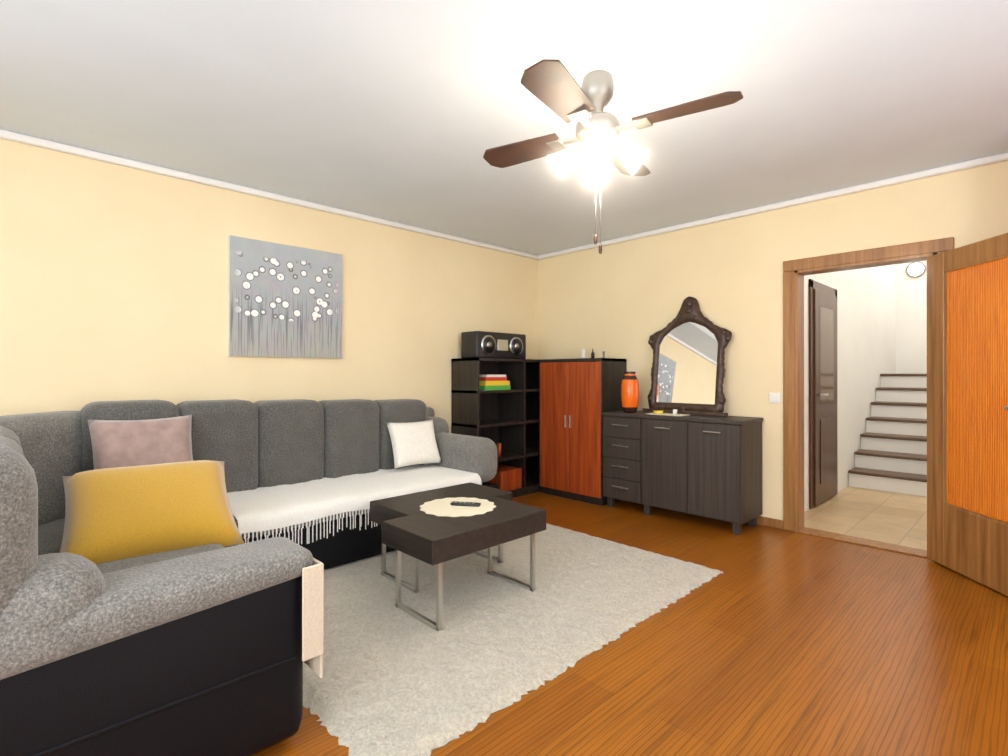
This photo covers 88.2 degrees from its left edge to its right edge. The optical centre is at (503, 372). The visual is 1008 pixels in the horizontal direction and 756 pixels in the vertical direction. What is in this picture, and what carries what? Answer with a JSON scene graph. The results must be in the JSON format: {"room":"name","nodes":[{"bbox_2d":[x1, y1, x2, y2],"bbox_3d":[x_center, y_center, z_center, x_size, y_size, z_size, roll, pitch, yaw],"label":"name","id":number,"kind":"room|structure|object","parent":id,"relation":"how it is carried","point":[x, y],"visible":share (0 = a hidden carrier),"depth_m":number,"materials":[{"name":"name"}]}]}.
{"room":"living room","nodes":[
{"label":"living room","id":0,"kind":"room"},
{"bbox_2d":[0,138,537,432],"bbox_3d":[-1.843,-0.056,3.888,6.340,2.570,0.120,0,0,-44],"label":"wall","id":1,"kind":"structure","parent":0,"point":[113,282],"depth_m":3.51,"materials":[{"name":"paint"}]},
{"bbox_2d":[0,129,539,259],"bbox_3d":[-1.786,-1.319,3.831,6.100,0.045,0.045,0,0,-44],"label":"crown molding","id":2,"kind":"structure","parent":1,"relation":"attached to","point":[134,164],"depth_m":3.64,"materials":[{"name":"white paint"}]},
{"bbox_2d":[228,235,341,357],"bbox_3d":[-1.641,-0.546,3.975,0.850,0.850,0.034,0,0,-44],"label":"picture","id":3,"kind":"object","parent":1,"relation":"attached to","point":[284,300],"visible":0.93,"depth_m":3.92,"materials":[{"name":"fabric"}]},
{"bbox_2d":[0,0,1007,254],"bbox_3d":[0.285,-1.396,1.692,6.340,0.100,6.240,0,0,-44],"label":"ceiling","id":4,"kind":"structure","parent":0,"point":[408,112],"depth_m":2.53,"materials":[{"name":"paint"}]},
{"bbox_2d":[483,59,742,253],"bbox_3d":[0.423,-0.937,2.353,0.902,0.815,0.902,0,0,-13],"label":"ceiling fan","id":5,"kind":"object","parent":4,"relation":"hanging from","point":[555,87],"visible":1,"depth_m":2.27,"materials":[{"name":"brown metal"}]},
{"bbox_2d":[252,486,1007,755],"bbox_3d":[2.045,1.278,3.390,11.240,0.100,6.240,0,0,-44],"label":"floor","id":6,"kind":"structure","parent":0,"point":[770,641],"depth_m":2.22,"materials":[{"name":"laminate"}]},
{"bbox_2d":[0,399,498,755],"bbox_3d":[-1.035,0.697,2.930,3.168,1.060,2.374,0,0,-44],"label":"sofa","id":7,"kind":"object","parent":6,"relation":"on","point":[164,564],"visible":0.9,"depth_m":1.70,"materials":[{"name":"grey fabric"}]},
{"bbox_2d":[452,358,540,497],"bbox_3d":[0.073,0.547,5.368,1.255,1.370,0.383,0,0,-44],"label":"bookcase","id":8,"kind":"object","parent":6,"relation":"on","point":[496,401],"visible":0.5,"depth_m":5.28,"materials":[{"name":"brown wood"}]},
{"bbox_2d":[461,331,525,358],"bbox_3d":[-0.092,-0.269,5.227,0.680,0.258,0.252,0,0,-44],"label":"speaker","id":9,"kind":"object","parent":8,"relation":"on","point":[479,344],"visible":0.98,"depth_m":5.06},
{"bbox_2d":[303,523,722,755],"bbox_3d":[-0.156,1.210,3.034,2.403,0.029,1.874,0,0,-44],"label":"rug","id":10,"kind":"object","parent":6,"relation":"on","point":[394,680],"visible":0.69,"depth_m":2.44,"materials":[{"name":"white carpet"}]},
{"bbox_2d":[370,482,545,630],"bbox_3d":[-0.279,0.969,2.982,0.950,0.468,0.855,0,0,-44],"label":"coffee table","id":11,"kind":"object","parent":10,"relation":"on","point":[437,527],"visible":1,"depth_m":2.74,"materials":[{"name":"brown wood"}]},
{"bbox_2d":[540,349,625,505],"bbox_3d":[0.776,0.496,5.218,0.455,1.472,0.760,0,0,-44],"label":"cabinet","id":12,"kind":"object","parent":6,"relation":"on","point":[578,396],"visible":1,"depth_m":5.02,"materials":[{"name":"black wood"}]},
{"bbox_2d":[601,410,762,534],"bbox_3d":[1.484,0.795,4.483,0.457,0.870,1.270,0,0,-44],"label":"sideboard","id":13,"kind":"object","parent":6,"relation":"on","point":[707,466],"visible":0.98,"depth_m":4.20,"materials":[{"name":"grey wood"}]},
{"bbox_2d":[621,372,638,412],"bbox_3d":[1.148,0.173,4.737,0.160,0.372,0.160,0,0,-44],"label":"vase","id":14,"kind":"object","parent":13,"relation":"on","point":[630,393],"visible":1,"depth_m":4.68,"materials":[{"name":"orange ceramic"}]},
{"bbox_2d":[646,409,688,415],"bbox_3d":[1.401,0.333,4.460,0.160,0.050,0.330,0,0,-44],"label":"tray","id":15,"kind":"object","parent":13,"relation":"on","point":[657,412],"visible":1,"depth_m":4.41,"materials":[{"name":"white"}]},
{"bbox_2d":[643,296,731,416],"bbox_3d":[1.599,-0.161,4.561,0.172,1.039,0.766,0,0,-44],"label":"mirror","id":16,"kind":"object","parent":13,"relation":"on","point":[688,344],"visible":0.98,"depth_m":4.55,"materials":[{"name":"brown wood"}]},
{"bbox_2d":[848,374,926,496],"bbox_3d":[5.364,0.620,5.908,2.720,1.225,1.890,0,0,-44],"label":"stairs","id":17,"kind":"structure","parent":6,"relation":"on","point":[891,455],"depth_m":5.85,"materials":[{"name":"white paint"}]},
{"bbox_2d":[538,160,1007,519],"bbox_3d":[2.519,-0.056,3.852,0.120,2.570,6.000,0,0,-44],"label":"wall","id":18,"kind":"structure","parent":0,"point":[623,300],"depth_m":4.30,"materials":[{"name":"paint"}]},
{"bbox_2d":[757,516,782,528],"bbox_3d":[1.300,1.196,5.013,0.015,0.070,2.570,0,0,-44],"label":"baseboard","id":19,"kind":"structure","parent":18,"relation":"attached to","point":[770,522],"depth_m":4.14,"materials":[{"name":"brown wood"}]},
{"bbox_2d":[540,152,1007,259],"bbox_3d":[1.769,-1.317,4.512,0.045,0.045,3.890,0,0,-44],"label":"crown molding","id":20,"kind":"structure","parent":18,"relation":"attached to","point":[1001,157],"depth_m":3.93,"materials":[{"name":"white paint"}]},
{"bbox_2d":[769,393,779,402],"bbox_3d":[2.150,0.199,4.134,0.015,0.080,0.080,0,0,-44],"label":"light switch","id":21,"kind":"object","parent":18,"relation":"attached to","point":[774,397],"visible":1,"depth_m":4.13,"materials":[{"name":"white plastic"}]},
{"bbox_2d":[783,237,953,558],"bbox_3d":[2.599,0.176,3.769,0.160,2.105,1.020,0,0,-44],"label":"door frame","id":22,"kind":"structure","parent":18,"relation":"attached to","point":[795,271],"depth_m":4.02,"materials":[{"name":"brown wood"}]},
{"bbox_2d":[927,233,1007,595],"bbox_3d":[2.769,0.226,3.010,0.160,1.978,0.851,0,0,4],"label":"door","id":23,"kind":"structure","parent":18,"relation":"in","point":[967,410],"depth_m":3.09,"materials":[{"name":"brown wood"}]},
{"bbox_2d":[804,264,895,510],"bbox_3d":[3.969,-0.502,5.965,4.900,3.470,0.120,0,0,-44],"label":"wall","id":24,"kind":"structure","parent":0,"point":[866,327],"depth_m":5.90,"materials":[{"name":"white paint"}]},
{"bbox_2d":[809,279,837,508],"bbox_3d":[3.103,0.191,4.974,0.880,2.080,0.093,0,0,-44],"label":"hall door","id":25,"kind":"structure","parent":24,"relation":"in","point":[823,474],"depth_m":4.88,"materials":[{"name":"brown wood"}]},
{"bbox_2d":[896,261,926,373],"bbox_3d":[6.388,-0.500,6.901,0.120,3.470,1.900,0,0,-44],"label":"wall","id":26,"kind":"structure","parent":0,"point":[911,325],"depth_m":7.42,"materials":[{"name":"white paint"}]},
{"bbox_2d":[905,262,925,277],"bbox_3d":[5.836,-1.464,7.370,0.090,0.230,0.230,0,0,-44],"label":"wall lamp","id":27,"kind":"object","parent":26,"relation":"attached to","point":[915,269],"visible":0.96,"depth_m":7.34,"materials":[{"name":"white glass"}]}
]}

